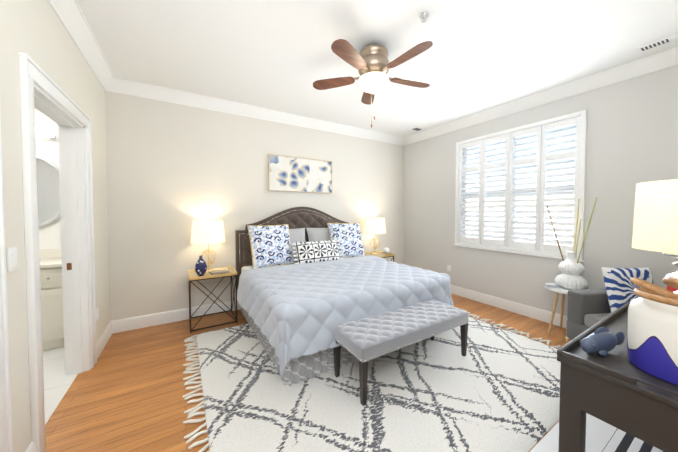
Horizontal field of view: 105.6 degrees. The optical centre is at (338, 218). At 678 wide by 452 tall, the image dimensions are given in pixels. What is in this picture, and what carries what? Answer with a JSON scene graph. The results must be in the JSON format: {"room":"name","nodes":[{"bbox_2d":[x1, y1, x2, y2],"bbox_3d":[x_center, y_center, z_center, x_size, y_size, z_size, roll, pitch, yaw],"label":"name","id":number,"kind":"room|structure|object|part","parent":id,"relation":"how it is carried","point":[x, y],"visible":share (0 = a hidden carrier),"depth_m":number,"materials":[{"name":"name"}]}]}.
{"room":"bedroom","nodes":[
{"label":"bedroom","id":0,"kind":"room"},
{"bbox_2d":[35,108,60,249],"bbox_3d":[-3.818,0.003,2.807,1.840,2.720,0.120,-1,2,-31],"label":"wall","id":1,"kind":"structure","parent":0,"point":[49,236],"depth_m":2.99,"materials":[{"name":"white paint"}]},
{"bbox_2d":[35,126,55,140],"bbox_3d":[-3.541,-0.946,2.767,0.640,0.120,0.189,-1,2,-31],"label":"sconce","id":2,"kind":"object","parent":1,"relation":"attached to","point":[40,132],"visible":0.48,"depth_m":2.85,"materials":[{"name":"silver metal"}]},
{"bbox_2d":[36,154,59,227],"bbox_3d":[-3.584,-0.308,2.855,0.904,0.904,0.042,-1,2,-31],"label":"round mirror","id":3,"kind":"object","parent":1,"relation":"attached to","point":[48,193],"visible":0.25,"depth_m":2.98,"materials":[{"name":"clear glass"}]},
{"bbox_2d":[39,249,60,256],"bbox_3d":[-3.698,0.411,2.808,1.596,0.095,0.020,-1,2,-31],"label":"backsplash","id":4,"kind":"structure","parent":1,"relation":"attached to","point":[47,252],"depth_m":3.00,"materials":[{"name":"beige tile"}]},
{"bbox_2d":[0,0,110,451],"bbox_3d":[-1.763,-0.081,1.334,0.140,2.970,4.770,-1,2,-31],"label":"wall","id":5,"kind":"structure","parent":0,"point":[35,31],"depth_m":1.41,"materials":[{"name":"beige paint"}]},
{"bbox_2d":[0,116,12,451],"bbox_3d":[-1.313,0.269,0.768,0.030,2.302,1.024,-1,2,-31],"label":"door frame","id":6,"kind":"structure","parent":5,"relation":"attached to","point":[6,445],"depth_m":1.20,"materials":[{"name":"white wood"}]},
{"bbox_2d":[7,247,17,272],"bbox_3d":[-1.652,0.205,1.304,0.010,0.120,0.080,-1,2,-31],"label":"switch plate","id":7,"kind":"object","parent":5,"relation":"attached to","point":[12,265],"visible":1,"depth_m":1.29,"materials":[{"name":"white plastic"}]},
{"bbox_2d":[25,441,35,451],"bbox_3d":[-1.652,1.330,1.341,0.016,0.150,0.280,-1,2,-31],"label":"baseboard","id":8,"kind":"structure","parent":5,"relation":"attached to","point":[31,448],"depth_m":1.43,"materials":[{"name":"white wood"}]},
{"bbox_2d":[18,52,96,451],"bbox_3d":[-2.085,0.238,1.879,0.192,2.302,1.164,-1,2,-31],"label":"door frame","id":9,"kind":"structure","parent":5,"relation":"attached to","point":[42,91],"depth_m":2.23,"materials":[{"name":"white wood"}]},
{"bbox_2d":[47,0,118,91],"bbox_3d":[-1.531,-1.494,1.154,0.110,0.135,4.050,-1,2,-31],"label":"crown molding","id":10,"kind":"structure","parent":5,"relation":"attached to","point":[71,17],"depth_m":2.16,"materials":[{"name":"white wood"}]},
{"bbox_2d":[96,307,98,320],"bbox_3d":[-2.413,0.950,2.571,0.008,0.120,0.070,-1,2,-31],"label":"electrical outlet plate","id":11,"kind":"object","parent":5,"relation":"attached to","point":[97,308],"depth_m":2.56,"materials":[{"name":"white plastic"}]},
{"bbox_2d":[97,320,112,359],"bbox_3d":[-2.495,1.291,2.724,0.016,0.150,0.680,-1,2,-31],"label":"baseboard","id":12,"kind":"structure","parent":5,"relation":"attached to","point":[102,341],"depth_m":2.74,"materials":[{"name":"white wood"}]},
{"bbox_2d":[105,91,403,320],"bbox_3d":[-0.635,-0.165,4.344,4.920,2.970,0.140,-1,2,-31],"label":"wall","id":13,"kind":"structure","parent":0,"point":[174,171],"depth_m":3.49,"materials":[{"name":"white paint"}]},
{"bbox_2d":[113,300,240,332],"bbox_3d":[-0.654,1.248,4.280,4.780,0.150,0.016,-1,2,-31],"label":"baseboard","id":14,"kind":"structure","parent":13,"relation":"attached to","point":[130,323],"depth_m":3.31,"materials":[{"name":"white wood"}]},
{"bbox_2d":[103,77,406,145],"bbox_3d":[-0.630,-1.578,4.161,4.780,0.135,0.110,-1,2,-31],"label":"crown molding","id":15,"kind":"structure","parent":13,"relation":"attached to","point":[128,87],"depth_m":3.66,"materials":[{"name":"white wood"}]},
{"bbox_2d":[268,154,331,192],"bbox_3d":[-0.604,-0.717,4.239,1.120,0.560,0.040,-1,2,-31],"label":"picture","id":16,"kind":"object","parent":13,"relation":"attached to","point":[291,174],"visible":0.98,"depth_m":4.20,"materials":[{"name":"paper"}]},
{"bbox_2d":[43,294,571,451],"bbox_3d":[-0.463,1.433,2.087,7.020,0.101,4.910,-1,2,-31],"label":"floor","id":17,"kind":"structure","parent":0,"point":[127,392],"depth_m":2.10,"materials":[{"name":"brown wood"}]},
{"bbox_2d":[40,265,63,350],"bbox_3d":[-3.549,0.935,2.589,1.586,0.870,0.574,-1,2,-31],"label":"bathroom vanity","id":18,"kind":"object","parent":17,"relation":"on","point":[51,298],"depth_m":2.65,"materials":[{"name":"beige wood"}]},
{"bbox_2d":[40,257,61,268],"bbox_3d":[-3.554,0.482,2.574,1.596,0.035,0.574,-1,2,-31],"label":"countertop","id":19,"kind":"structure","parent":18,"relation":"on","point":[43,260],"depth_m":2.76,"materials":[{"name":"white stone"}]},
{"bbox_2d":[188,266,237,332],"bbox_3d":[-1.650,1.017,3.360,0.538,0.662,0.448,-1,2,-31],"label":"nightstand","id":20,"kind":"object","parent":17,"relation":"on","point":[193,275],"visible":0.96,"depth_m":3.26,"materials":[{"name":"brown metal"}]},
{"bbox_2d":[195,255,206,275],"bbox_3d":[-1.708,0.579,3.184,0.136,0.245,0.088,-1,2,-31],"label":"decorative vase","id":21,"kind":"object","parent":20,"relation":"on","point":[200,267],"visible":1,"depth_m":3.16,"materials":[{"name":"blue ceramic"}]},
{"bbox_2d":[191,220,224,272],"bbox_3d":[-1.716,0.361,3.384,0.410,0.670,0.410,-1,2,-31],"label":"table lamp","id":22,"kind":"object","parent":20,"relation":"on","point":[208,232],"visible":0.88,"depth_m":3.23,"materials":[{"name":"white fabric"}]},
{"bbox_2d":[209,267,229,274],"bbox_3d":[-1.524,0.662,3.275,0.235,0.049,0.185,-1,2,-31],"label":"books","id":23,"kind":"object","parent":20,"relation":"on","point":[214,271],"visible":1,"depth_m":3.23,"materials":[{"name":"beige paper"}]},
{"bbox_2d":[235,207,453,385],"bbox_3d":[-0.075,0.588,3.361,2.238,1.520,2.127,-1,2,-31],"label":"bed","id":24,"kind":"object","parent":17,"relation":"on","point":[309,279],"visible":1,"depth_m":2.79,"materials":[{"name":"white fabric"}]},
{"bbox_3d":[-0.596,0.564,4.223,2.060,1.520,0.112,-1,2,-31],"label":"headboard","id":25,"kind":"part","parent":24,"relation":"part of","materials":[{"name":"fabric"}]},
{"bbox_2d":[237,255,453,377],"bbox_3d":[0.075,0.913,3.125,2.238,0.560,1.552,-1,2,-31],"label":"comforter","id":26,"kind":"object","parent":24,"relation":"on","point":[297,308],"depth_m":2.49,"materials":[{"name":"grey fabric"}]},
{"bbox_2d":[183,311,560,451],"bbox_3d":[0.411,1.354,2.681,3.489,0.028,2.700,-1,2,-31],"label":"rug","id":27,"kind":"object","parent":17,"relation":"on","point":[495,389],"visible":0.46,"depth_m":1.96,"materials":[{"name":"white fabric"}]},
{"bbox_2d":[333,300,468,405],"bbox_3d":[0.607,1.121,2.370,1.297,0.459,0.443,-1,2,-31],"label":"bench","id":28,"kind":"object","parent":27,"relation":"on","point":[364,341],"visible":0.94,"depth_m":2.18,"materials":[{"name":"grey fabric"}]},
{"bbox_2d":[365,251,394,261],"bbox_3d":[0.673,0.978,4.775,0.538,0.662,0.448,-1,2,-31],"label":"nightstand","id":29,"kind":"object","parent":17,"relation":"on","point":[381,254],"visible":0.21,"depth_m":4.73,"materials":[{"name":"beige wood"}]},
{"bbox_2d":[364,218,385,253],"bbox_3d":[0.675,0.320,4.840,0.410,0.670,0.410,-1,2,-31],"label":"table lamp","id":30,"kind":"object","parent":29,"relation":"on","point":[374,225],"visible":1,"depth_m":4.68,"materials":[{"name":"white fabric"}]},
{"bbox_2d":[384,248,389,253],"bbox_3d":[0.886,0.598,4.789,0.115,0.119,0.115,-1,2,-31],"label":"decorative ball","id":31,"kind":"object","parent":29,"relation":"on","point":[386,250],"visible":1,"depth_m":4.75,"materials":[{"name":"white ceramic"}]},
{"bbox_2d":[545,283,585,334],"bbox_3d":[2.642,1.078,2.997,0.380,0.564,0.390,-1,2,-31],"label":"side table","id":32,"kind":"object","parent":17,"relation":"on","point":[563,291],"visible":0.42,"depth_m":3.00,"materials":[{"name":"white"}]},
{"bbox_2d":[544,284,560,288],"bbox_3d":[2.486,0.790,3.005,0.142,0.009,0.102,1,2,30],"label":"magazine","id":33,"kind":"object","parent":32,"relation":"on","point":[551,286],"visible":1,"depth_m":2.98,"materials":[{"name":"grey paper"}]},
{"bbox_2d":[547,197,596,289],"bbox_3d":[2.679,0.286,3.002,0.290,1.043,0.514,-1,2,-31],"label":"decorative vase","id":34,"kind":"object","parent":32,"relation":"on","point":[571,268],"visible":1,"depth_m":2.92,"materials":[{"name":"white ceramic"}]},
{"bbox_2d":[530,413,663,451],"bbox_3d":[1.937,1.398,1.443,2.350,0.006,0.995,-1,2,-31],"label":"floor mat","id":35,"kind":"object","parent":17,"relation":"on","point":[602,436],"depth_m":1.61,"materials":[{"name":"white fabric"}]},
{"bbox_2d":[557,300,677,451],"bbox_3d":[1.766,1.008,1.304,1.335,0.780,0.637,-1,2,-31],"label":"desk","id":36,"kind":"object","parent":35,"relation":"on","point":[616,387],"visible":0.67,"depth_m":1.10,"materials":[{"name":"grey wood"}]},
{"bbox_2d":[580,327,624,355],"bbox_3d":[1.282,0.582,1.255,0.288,0.124,0.101,-1,2,-31],"label":"fish","id":37,"kind":"object","parent":36,"relation":"on","point":[602,341],"visible":0.98,"depth_m":1.21},
{"bbox_2d":[627,277,677,384],"bbox_3d":[1.426,0.456,1.072,0.365,0.390,0.300,-1,2,-31],"label":"decorative jar","id":38,"kind":"object","parent":36,"relation":"on","point":[652,338],"visible":1,"depth_m":1.06,"materials":[{"name":"white ceramic"}]},
{"bbox_2d":[632,179,677,293],"bbox_3d":[1.956,0.215,1.447,0.410,0.850,0.410,-1,2,-31],"label":"desk lamp","id":39,"kind":"object","parent":36,"relation":"on","point":[655,225],"visible":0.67,"depth_m":1.43,"materials":[{"name":"white fabric"}]},
{"bbox_2d":[667,285,677,291],"bbox_3d":[2.200,0.511,1.610,0.168,0.250,0.170,-1,2,-31],"label":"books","id":40,"kind":"object","parent":36,"relation":"on","point":[672,289],"depth_m":1.62,"materials":[{"name":"red"}]},
{"bbox_2d":[565,267,653,342],"bbox_3d":[2.710,0.935,2.334,0.682,0.913,0.745,0,2,-7],"label":"armchair","id":41,"kind":"object","parent":17,"relation":"on","point":[587,309],"visible":0.46,"depth_m":2.50,"materials":[{"name":"gray fabric"}]},
{"bbox_2d":[601,267,653,312],"bbox_3d":[2.793,0.698,2.464,0.460,0.460,0.130,0,-12,1],"label":"pillow","id":42,"kind":"object","parent":41,"relation":"on","point":[619,287],"depth_m":2.44,"materials":[{"name":"fabric"}]},
{"bbox_2d":[77,0,677,136],"bbox_3d":[0.460,-1.645,2.370,5.060,0.100,4.580,-1,2,-31],"label":"ceiling","id":43,"kind":"structure","parent":0,"point":[477,56],"depth_m":2.38,"materials":[{"name":"white paint"}]},
{"bbox_2d":[313,39,432,127],"bbox_3d":[0.360,-1.228,2.403,1.176,0.735,1.156,-1,2,-31],"label":"fan","id":44,"kind":"object","parent":43,"relation":"hanging from","point":[371,64],"visible":1,"depth_m":2.31,"materials":[{"name":"brown wood"}]},
{"bbox_2d":[410,127,423,130],"bbox_3d":[1.436,-1.657,4.742,0.218,0.010,0.168,-1,2,-31],"label":"ceiling vent","id":45,"kind":"object","parent":43,"relation":"in","point":[415,128],"depth_m":4.75,"materials":[{"name":"white plastic"}]},
{"bbox_2d":[419,11,428,22],"bbox_3d":[0.662,-1.562,2.003,0.070,0.045,0.070,-1,2,-31],"label":"sprinkler","id":46,"kind":"object","parent":43,"relation":"attached to","point":[423,16],"visible":1,"depth_m":2.00,"materials":[{"name":"silver metal"}]},
{"bbox_2d":[637,34,677,51],"bbox_3d":[2.881,-1.589,2.328,0.124,0.010,0.229,-1,2,-31],"label":"ceiling vent","id":47,"kind":"object","parent":43,"relation":"in","point":[658,43],"depth_m":2.33,"materials":[{"name":"white plastic"}]},
{"bbox_2d":[403,65,677,315],"bbox_3d":[2.561,-0.147,3.692,0.140,2.970,4.300,-1,2,-31],"label":"wall","id":48,"kind":"structure","parent":0,"point":[632,134],"depth_m":2.99,"materials":[{"name":"white paint"}]},
{"bbox_2d":[450,284,566,327],"bbox_3d":[2.497,1.264,3.687,0.016,0.150,4.230,-1,2,-31],"label":"baseboard","id":49,"kind":"structure","parent":48,"relation":"attached to","point":[529,311],"depth_m":3.71,"materials":[{"name":"white wood"}]},
{"bbox_2d":[462,124,574,240],"bbox_3d":[2.523,-0.409,3.767,0.120,1.652,1.562,-1,2,-31],"label":"window","id":50,"kind":"structure","parent":48,"relation":"in","point":[521,192],"depth_m":3.77,"materials":[{"name":"white wood"}]},
{"bbox_2d":[454,110,586,261],"bbox_3d":[2.454,-0.398,3.725,0.083,1.770,1.680,-1,2,-31],"label":"window shutters","id":51,"kind":"object","parent":50,"relation":"attached to","point":[538,247],"visible":1,"depth_m":3.54,"materials":[{"name":"white wood"}]},
{"bbox_2d":[403,46,677,143],"bbox_3d":[2.457,-1.562,3.583,0.110,0.135,4.050,-1,2,-31],"label":"crown molding","id":52,"kind":"structure","parent":48,"relation":"attached to","point":[667,58],"depth_m":3.11,"materials":[{"name":"white wood"}]},
{"label":"outside","id":53,"kind":"structure","parent":0,"visible":0},
{"bbox_2d":[466,209,573,245],"bbox_3d":[13.619,3.136,11.872,15.000,7.950,22.000,-1,2,-31],"label":"building","id":54,"kind":"structure","parent":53,"point":[558,214],"depth_m":11.86,"materials":[{"name":"white stone"}]}
]}

